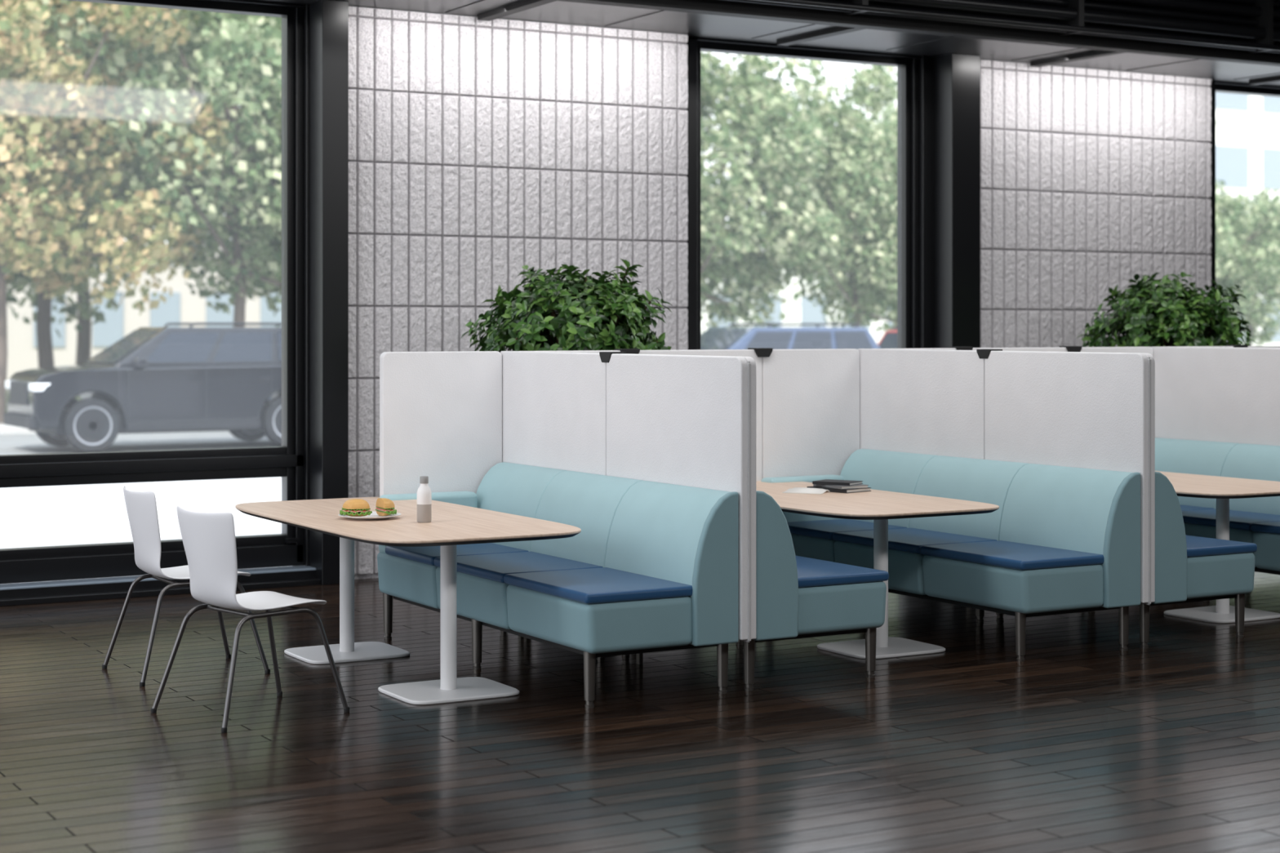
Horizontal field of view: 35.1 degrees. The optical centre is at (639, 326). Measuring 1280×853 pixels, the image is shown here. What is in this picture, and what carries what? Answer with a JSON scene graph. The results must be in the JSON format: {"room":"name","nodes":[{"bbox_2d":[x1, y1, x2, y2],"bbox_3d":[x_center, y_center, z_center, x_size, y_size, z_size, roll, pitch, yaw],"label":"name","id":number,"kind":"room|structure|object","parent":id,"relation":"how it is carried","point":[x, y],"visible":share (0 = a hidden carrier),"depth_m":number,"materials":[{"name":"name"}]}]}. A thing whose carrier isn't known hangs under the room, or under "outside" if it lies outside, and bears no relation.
{"room":"cafeteria","nodes":[
{"label":"cafeteria","id":0,"kind":"room"},
{"bbox_2d":[292,0,348,585],"bbox_3d":[-2.097,-0.220,13.252,0.180,3.760,0.550,0,0,-30],"label":"pillar","id":1,"kind":"structure","parent":0,"point":[328,19],"depth_m":13.02,"materials":[{"name":"black"}]},
{"bbox_2d":[348,5,688,579],"bbox_3d":[-0.905,-0.220,14.023,2.655,3.760,0.407,0,0,-30],"label":"wall","id":2,"kind":"structure","parent":0,"point":[480,152],"depth_m":13.72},
{"bbox_2d":[0,571,1279,852],"bbox_3d":[3.882,1.700,8.476,18.800,0.080,14.800,0,0,-30],"label":"floor","id":3,"kind":"structure","parent":0,"point":[1085,744],"depth_m":8.07,"materials":[{"name":"brown wood"}]},
{"bbox_2d":[0,0,309,584],"bbox_3d":[-3.206,-0.220,12.698,2.375,3.760,0.240,0,0,-30],"label":"frame","id":4,"kind":"object","parent":3,"relation":"on","point":[290,461],"visible":0.92,"depth_m":13.07,"materials":[{"name":"black"}]},
{"bbox_2d":[0,570,315,599],"bbox_3d":[-3.146,1.617,12.554,2.335,0.085,0.170,0,0,-30],"label":"baseboard","id":5,"kind":"structure","parent":3,"relation":"on","point":[49,591],"depth_m":12.42,"materials":[{"name":"black metal"}]},
{"bbox_2d":[0,565,315,590],"bbox_3d":[-3.146,1.567,12.554,2.335,0.015,0.170,0,0,-30],"label":"ledge","id":6,"kind":"object","parent":5,"relation":"on","point":[296,568],"visible":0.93,"depth_m":12.43,"materials":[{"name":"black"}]},
{"bbox_2d":[0,577,320,606],"bbox_3d":[-3.081,1.643,12.441,2.335,0.035,0.090,0,0,-30],"label":"toe kick","id":7,"kind":"object","parent":3,"relation":"on","point":[313,581],"visible":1,"depth_m":12.38,"materials":[{"name":"black metal"}]},
{"bbox_2d":[102,485,270,686],"bbox_3d":[-2.184,1.215,9.732,0.646,0.890,0.596,0,0,-32],"label":"dining chair","id":8,"kind":"object","parent":3,"relation":"on","point":[141,506],"visible":0.82,"depth_m":9.55,"materials":[{"name":"white plastic"}]},
{"bbox_2d":[150,506,349,733],"bbox_3d":[-1.669,1.215,8.690,0.646,0.890,0.596,0,0,-43],"label":"dining chair","id":9,"kind":"object","parent":3,"relation":"on","point":[209,540],"visible":1,"depth_m":8.53,"materials":[{"name":"white plastic"}]},
{"bbox_2d":[235,497,581,705],"bbox_3d":[-1.175,1.290,9.795,1.060,0.741,2.204,0,0,-30],"label":"table","id":10,"kind":"object","parent":3,"relation":"on","point":[451,525],"visible":0.94,"depth_m":9.30,"materials":[{"name":"brown wood"}]},
{"bbox_2d":[337,497,401,519],"bbox_3d":[-1.293,0.871,9.680,0.300,0.096,0.300,0,0,-5],"label":"sandwich plate","id":11,"kind":"object","parent":10,"relation":"on","point":[353,508],"visible":1,"depth_m":9.62,"materials":[{"name":"white"}]},
{"bbox_2d":[417,475,431,522],"bbox_3d":[-1.014,0.811,9.495,0.069,0.215,0.069,0,0,-30],"label":"water bottle","id":12,"kind":"object","parent":10,"relation":"on","point":[424,491],"visible":1,"depth_m":9.47,"materials":[{"name":"white plastic"}]},
{"bbox_2d":[377,462,738,708],"bbox_3d":[-0.483,1.201,9.921,0.770,0.917,2.392,0,0,-30],"label":"sofa","id":13,"kind":"object","parent":3,"relation":"on","point":[651,566],"visible":0.96,"depth_m":9.36,"materials":[{"name":"teal fabric"}]},
{"bbox_2d":[379,346,1279,639],"bbox_3d":[2.377,0.769,11.609,7.296,1.282,2.470,0,0,-30],"label":"partition","id":14,"kind":"object","parent":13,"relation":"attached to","point":[676,417],"depth_m":10.99,"materials":[{"name":"fabric"}]},
{"bbox_2d":[613,348,639,354],"bbox_3d":[-0.073,0.154,11.591,0.122,0.053,0.092,0,0,-30],"label":"bridge","id":15,"kind":"object","parent":14,"relation":"attached to","point":[636,351],"visible":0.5,"depth_m":11.55,"materials":[{"name":"black plastic"}]},
{"bbox_2d":[746,363,751,641],"bbox_3d":[0.491,0.790,9.094,0.016,1.249,0.012,0,0,-30],"label":"trim","id":16,"kind":"structure","parent":14,"relation":"attached to","point":[748,639],"depth_m":9.09,"materials":[{"name":"grey metal"}]},
{"bbox_2d":[747,347,773,356],"bbox_3d":[0.717,0.154,12.048,0.122,0.053,0.092,0,0,-30],"label":"bridge","id":17,"kind":"object","parent":14,"relation":"attached to","point":[760,352],"visible":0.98,"depth_m":12.01,"materials":[{"name":"black plastic"}]},
{"bbox_2d":[949,346,973,350],"bbox_3d":[2.034,0.154,12.808,0.122,0.053,0.092,0,0,-30],"label":"bridge","id":18,"kind":"object","parent":14,"relation":"attached to","point":[956,348],"visible":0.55,"depth_m":12.77,"materials":[{"name":"black"}]},
{"bbox_2d":[1058,346,1082,351],"bbox_3d":[2.824,0.154,13.264,0.122,0.053,0.092,0,0,-30],"label":"bridge","id":19,"kind":"object","parent":14,"relation":"attached to","point":[1069,348],"visible":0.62,"depth_m":13.22,"materials":[{"name":"black plastic"}]},
{"bbox_2d":[1147,359,1151,604],"bbox_3d":[2.598,0.790,10.310,0.016,1.249,0.012,0,0,-30],"label":"trim","id":20,"kind":"structure","parent":14,"relation":"attached to","point":[1148,360],"depth_m":10.30,"materials":[{"name":"grey metal"}]},
{"bbox_2d":[1226,345,1248,347],"bbox_3d":[4.141,0.154,14.024,0.122,0.053,0.092,0,0,-30],"label":"bridge","id":21,"kind":"object","parent":14,"relation":"attached to","point":[1234,346],"visible":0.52,"depth_m":13.98,"materials":[{"name":"black plastic"}]},
{"bbox_2d":[460,257,676,352],"bbox_3d":[-0.424,0.619,12.532,1.379,2.082,1.386,0,0,-4],"label":"potted shrub","id":22,"kind":"object","parent":3,"relation":"on","point":[558,314],"visible":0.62,"depth_m":12.19,"materials":[{"name":"green plant"}]},
{"bbox_2d":[636,653,643,664],"bbox_3d":[-0.327,1.535,10.510,0.020,0.250,1.330,0,0,-30],"label":"foot","id":23,"kind":"object","parent":3,"relation":"on","point":[639,656],"visible":0.18,"depth_m":9.94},
{"bbox_2d":[622,490,888,691],"bbox_3d":[0.261,1.201,10.351,0.770,0.917,2.392,0,0,-30],"label":"sofa","id":24,"kind":"object","parent":3,"relation":"on","point":[797,597],"visible":0.4,"depth_m":9.29,"materials":[{"name":"teal fabric"}]},
{"bbox_2d":[686,36,933,350],"bbox_3d":[1.243,-0.220,15.267,2.300,3.760,0.240,0,0,-30],"label":"frame","id":25,"kind":"object","parent":3,"relation":"on","point":[914,73],"visible":0.28,"depth_m":15.70,"materials":[{"name":"black metal"}]},
{"bbox_2d":[755,480,999,659],"bbox_3d":[0.932,1.290,11.011,1.060,0.741,2.204,0,0,-30],"label":"table","id":26,"kind":"object","parent":3,"relation":"on","point":[878,506],"visible":0.5,"depth_m":10.37,"materials":[{"name":"brown wood"}]},
{"bbox_2d":[782,479,871,494],"bbox_3d":[0.997,0.893,11.271,0.472,0.055,0.388,0,0,-38],"label":"book stack","id":27,"kind":"object","parent":26,"relation":"on","point":[820,486],"visible":1,"depth_m":11.22,"materials":[{"name":"black paper"}]},
{"bbox_2d":[761,448,1140,662],"bbox_3d":[1.623,1.201,11.138,0.770,0.917,2.392,0,0,-30],"label":"sofa","id":28,"kind":"object","parent":3,"relation":"on","point":[1060,540],"visible":0.75,"depth_m":10.59,"materials":[{"name":"teal fabric"}]},
{"bbox_2d":[995,471,1257,648],"bbox_3d":[2.368,1.201,11.568,0.770,0.917,2.392,0,0,-30],"label":"sofa","id":29,"kind":"object","parent":3,"relation":"on","point":[1188,568],"visible":0.25,"depth_m":10.50,"materials":[{"name":"teal fabric"}]},
{"bbox_2d":[1077,271,1257,346],"bbox_3d":[3.907,0.625,15.056,1.304,2.069,1.250,0,0,12],"label":"potted shrub","id":30,"kind":"object","parent":3,"relation":"on","point":[1165,314],"visible":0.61,"depth_m":14.72,"materials":[{"name":"green plant"}]},
{"bbox_2d":[1155,437,1279,601],"bbox_3d":[3.731,1.201,12.354,0.770,0.917,2.392,0,0,-30],"label":"sofa","id":31,"kind":"object","parent":3,"relation":"on","point":[1256,521],"visible":0.27,"depth_m":12.61,"materials":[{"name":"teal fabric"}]},
{"bbox_2d":[1155,471,1279,623],"bbox_3d":[3.039,1.290,12.228,1.060,0.741,2.204,0,0,-30],"label":"table","id":32,"kind":"object","parent":3,"relation":"on","point":[1222,489],"visible":0.34,"depth_m":11.58,"materials":[{"name":"brown wood"}]},
{"bbox_2d":[1208,80,1279,337],"bbox_3d":[5.759,-0.220,17.874,2.350,3.760,0.240,0,0,-30],"label":"frame","id":33,"kind":"object","parent":3,"relation":"on","point":[1215,86],"visible":0.1,"depth_m":17.34,"materials":[{"name":"black"}]},
{"bbox_2d":[258,0,1279,86],"bbox_3d":[0.582,-2.520,14.192,18.800,0.840,1.600,0,0,-30],"label":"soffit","id":34,"kind":"structure","parent":0,"point":[691,24],"depth_m":14.67,"materials":[{"name":"black"}]},
{"bbox_2d":[444,0,1279,79],"bbox_3d":[0.566,-2.099,13.929,18.310,0.005,1.120,0,0,-30],"label":"joint","id":35,"kind":"object","parent":34,"relation":"attached to","point":[480,0],"visible":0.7,"depth_m":14.81,"materials":[{"name":"black metal"}]},
{"bbox_2d":[477,0,1279,84],"bbox_3d":[0.272,-2.083,13.759,17.030,0.035,1.120,0,0,-30],"label":"batten","id":36,"kind":"object","parent":34,"relation":"in","point":[523,5],"visible":0.76,"depth_m":14.49,"materials":[{"name":"black metal"}]},
{"bbox_2d":[555,0,1279,66],"bbox_3d":[1.002,-2.120,13.465,18.800,0.160,0.120,0,0,-30],"label":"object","id":37,"kind":"structure","parent":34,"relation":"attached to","point":[718,7],"depth_m":14.07,"materials":[{"name":"black metal"}]},
{"bbox_2d":[933,53,980,347],"bbox_3d":[2.380,-0.220,15.837,0.280,3.760,0.550,0,0,-30],"label":"pillar","id":38,"kind":"structure","parent":0,"point":[956,77],"depth_m":15.62,"materials":[{"name":"black metal"}]},
{"bbox_2d":[980,59,1211,347],"bbox_3d":[3.600,-0.220,16.624,2.620,3.760,0.407,0,0,-30],"label":"wall","id":39,"kind":"structure","parent":0,"point":[1092,180],"depth_m":16.37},
{"bbox_3d":[4.282,-2.790,7.784,18.800,0.300,13.200,0,0,-30],"label":"slab","id":40,"kind":"object","parent":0,"visible":0},
{"bbox_2d":[844,0,1273,53],"bbox_3d":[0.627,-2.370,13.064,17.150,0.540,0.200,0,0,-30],"label":"clamp","id":41,"kind":"object","parent":40,"relation":"attached to","point":[1265,20],"visible":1,"depth_m":15.34,"materials":[{"name":"black metal"}]},
{"bbox_2d":[724,0,1279,53],"bbox_3d":[1.067,-2.140,13.352,18.800,0.070,0.070,0,0,-30],"label":"conduit","id":42,"kind":"object","parent":41,"relation":"attached to","point":[742,1],"visible":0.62,"depth_m":14.20,"materials":[{"name":"black metal"}]},
{"bbox_2d":[756,0,1279,50],"bbox_3d":[1.132,-2.120,13.240,18.800,0.040,0.040,0,0,-30],"label":"ceiling beam","id":43,"kind":"structure","parent":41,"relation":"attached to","point":[809,2],"depth_m":14.10,"materials":[{"name":"black metal"}]},
{"bbox_2d":[870,0,1279,40],"bbox_3d":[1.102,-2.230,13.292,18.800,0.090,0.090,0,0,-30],"label":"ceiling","id":44,"kind":"structure","parent":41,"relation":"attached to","point":[987,6],"depth_m":14.52,"materials":[{"name":"black"}]},
{"bbox_2d":[1000,0,1279,29],"bbox_3d":[1.067,-2.320,13.352,18.800,0.060,0.060,0,0,-30],"label":"conduit","id":45,"kind":"object","parent":41,"relation":"attached to","point":[1095,6],"visible":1,"depth_m":14.91,"materials":[{"name":"black metal"}]},
{"label":"outside","id":46,"kind":"structure","parent":0,"visible":0},
{"bbox_2d":[0,388,281,584],"bbox_3d":[20.801,1.880,63.971,220.000,0.360,150.000,0,0,-30],"label":"street","id":47,"kind":"structure","parent":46,"point":[91,513],"depth_m":20.61,"materials":[{"name":"concrete"}]},
{"bbox_2d":[0,0,231,423],"bbox_3d":[-11.496,-3.101,35.516,7.278,9.609,8.247,0,0,27],"label":"street tree","id":48,"kind":"object","parent":47,"relation":"on","point":[30,73],"visible":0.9,"depth_m":34.77,"materials":[{"name":"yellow plant"}]},
{"bbox_2d":[2,1,260,368],"bbox_3d":[-11.904,-5.019,42.406,9.196,13.446,10.684,0,0,-13],"label":"street tree","id":49,"kind":"object","parent":47,"relation":"on","point":[43,318],"visible":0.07,"depth_m":42.42,"materials":[{"name":"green plant"}]},
{"bbox_2d":[5,257,276,380],"bbox_3d":[-27.840,-0.490,68.220,32.000,4.500,14.000,0,0,-30],"label":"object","id":50,"kind":"object","parent":47,"relation":"on","point":[22,355],"visible":0.2,"depth_m":66.42,"materials":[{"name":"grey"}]},
{"bbox_2d":[33,291,281,346],"bbox_3d":[-24.814,-0.240,61.878,29.500,1.800,0.110,0,0,-30],"label":"windows","id":51,"kind":"structure","parent":50,"relation":"attached to","point":[105,334],"depth_m":66.83,"materials":[{"name":"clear glass"}]},
{"bbox_2d":[136,243,222,257],"bbox_3d":[-24.265,-2.540,62.028,32.400,0.400,0.300,0,0,-30],"label":"crown molding","id":52,"kind":"structure","parent":50,"relation":"attached to","point":[216,255],"depth_m":67.66,"materials":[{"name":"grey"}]},
{"bbox_2d":[4,322,281,452],"bbox_3d":[-6.747,0.850,29.706,4.740,1.820,2.240,0,0,-30],"label":"car","id":53,"kind":"object","parent":47,"relation":"on","point":[190,379],"visible":0.78,"depth_m":28.80,"materials":[{"name":"black paint"}]},
{"bbox_2d":[9,381,28,405],"bbox_3d":[-8.763,0.940,28.543,0.035,0.320,1.000,0,0,-30],"label":"grille","id":54,"kind":"object","parent":53,"relation":"attached to","point":[19,390],"depth_m":28.47,"materials":[{"name":"silver metal"}]},
{"bbox_2d":[133,357,147,368],"bbox_3d":[-7.005,0.510,28.374,0.160,0.140,0.190,0,0,-30],"label":"mirror","id":55,"kind":"object","parent":53,"relation":"attached to","point":[139,362],"depth_m":28.30,"materials":[{"name":"black paint"}]},
{"bbox_2d":[6,0,279,395],"bbox_3d":[-13.884,-5.467,50.325,11.397,14.343,9.810,0,0,-37],"label":"street tree","id":56,"kind":"object","parent":47,"relation":"on","point":[83,350],"visible":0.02,"depth_m":49.58,"materials":[{"name":"brown plant"}]},
{"bbox_2d":[18,0,281,327],"bbox_3d":[-7.585,-3.451,37.953,8.192,10.309,7.051,0,0,-22],"label":"street tree","id":57,"kind":"object","parent":47,"relation":"on","point":[250,54],"visible":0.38,"depth_m":36.27,"materials":[{"name":"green plant"}]},
{"bbox_2d":[187,48,281,327],"bbox_3d":[-5.847,-4.571,45.074,9.972,12.550,8.583,0,0,43],"label":"street tree","id":58,"kind":"object","parent":47,"relation":"on","point":[265,293],"visible":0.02,"depth_m":45.97,"materials":[{"name":"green plant"}]},
{"bbox_2d":[700,176,717,231],"bbox_3d":[-2.344,-3.003,41.696,7.479,9.412,6.438,0,0,-14],"label":"street tree","id":59,"kind":"object","parent":47,"relation":"on","point":[702,207],"visible":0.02,"depth_m":41.10,"materials":[{"name":"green plant"}]},
{"bbox_2d":[700,50,877,331],"bbox_3d":[1.247,-3.048,43.029,6.499,9.502,7.550,0,0,39],"label":"street tree","id":60,"kind":"object","parent":47,"relation":"on","point":[764,111],"visible":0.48,"depth_m":42.31,"materials":[{"name":"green plant"}]},
{"bbox_2d":[700,323,879,349],"bbox_3d":[1.913,0.850,34.706,4.740,1.820,2.240,0,0,-30],"label":"car","id":61,"kind":"object","parent":47,"relation":"on","point":[713,338],"visible":0.06,"depth_m":34.35,"materials":[{"name":"blue paint"}]},
{"bbox_2d":[700,256,888,343],"bbox_3d":[1.007,-0.590,80.256,22.000,4.700,14.000,0,0,-30],"label":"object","id":62,"kind":"object","parent":47,"relation":"on","point":[792,309],"visible":0.02,"depth_m":74.86,"materials":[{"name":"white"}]},
{"bbox_2d":[709,294,893,330],"bbox_3d":[3.860,-0.240,73.814,19.100,1.800,0.110,0,0,-30],"label":"windows","id":63,"kind":"structure","parent":62,"relation":"attached to","point":[809,314],"depth_m":75.04,"materials":[{"name":"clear glass"}]},
{"bbox_2d":[719,63,897,333],"bbox_3d":[4.798,-2.152,45.263,6.126,7.709,5.273,0,0,-5],"label":"street tree","id":64,"kind":"object","parent":47,"relation":"on","point":[870,267],"visible":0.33,"depth_m":44.44,"materials":[{"name":"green plant"}]},
{"bbox_2d":[770,101,897,329],"bbox_3d":[6.916,-2.538,57.567,6.807,8.482,7.271,0,0,11],"label":"street tree","id":65,"kind":"object","parent":47,"relation":"on","point":[796,295],"visible":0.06,"depth_m":56.82,"materials":[{"name":"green plant"}]},
{"bbox_2d":[877,326,897,348],"bbox_3d":[6.512,0.877,37.708,4.598,1.765,2.173,0,0,-30],"label":"car","id":66,"kind":"object","parent":47,"relation":"on","point":[889,340],"visible":0.02,"depth_m":37.08,"materials":[{"name":"red paint"}]},
{"bbox_2d":[875,65,1279,346],"bbox_3d":[31.184,-5.790,99.988,38.000,15.100,14.000,0,0,-30],"label":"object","id":67,"kind":"object","parent":47,"relation":"on","point":[1256,137],"visible":0.02,"depth_m":89.62,"materials":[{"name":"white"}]},
{"bbox_2d":[1215,92,1279,341],"bbox_3d":[34.643,-5.340,93.896,36.500,12.000,0.110,0,0,-30],"label":"windows","id":68,"kind":"structure","parent":67,"relation":"attached to","point":[1232,162],"depth_m":89.16,"materials":[{"name":"clear glass"}]},
{"bbox_2d":[1215,115,1279,201],"bbox_3d":[34.759,-7.765,93.796,38.400,11.150,0.300,0,0,-30],"label":"crown molding","id":69,"kind":"structure","parent":67,"relation":"attached to","point":[1220,118],"depth_m":89.25,"materials":[{"name":"white"}]},
{"bbox_2d":[1215,177,1279,330],"bbox_3d":[13.895,-1.302,50.373,4.822,6.008,5.150,0,0,37],"label":"street tree","id":70,"kind":"object","parent":47,"relation":"on","point":[1233,248],"visible":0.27,"depth_m":49.70,"materials":[{"name":"green plant"}]},
{"bbox_2d":[1221,190,1279,346],"bbox_3d":[16.283,-1.125,53.380,4.847,5.654,4.538,0,0,24],"label":"street tree","id":71,"kind":"object","parent":47,"relation":"on","point":[1267,336],"visible":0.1,"depth_m":52.72,"materials":[{"name":"green plant"}]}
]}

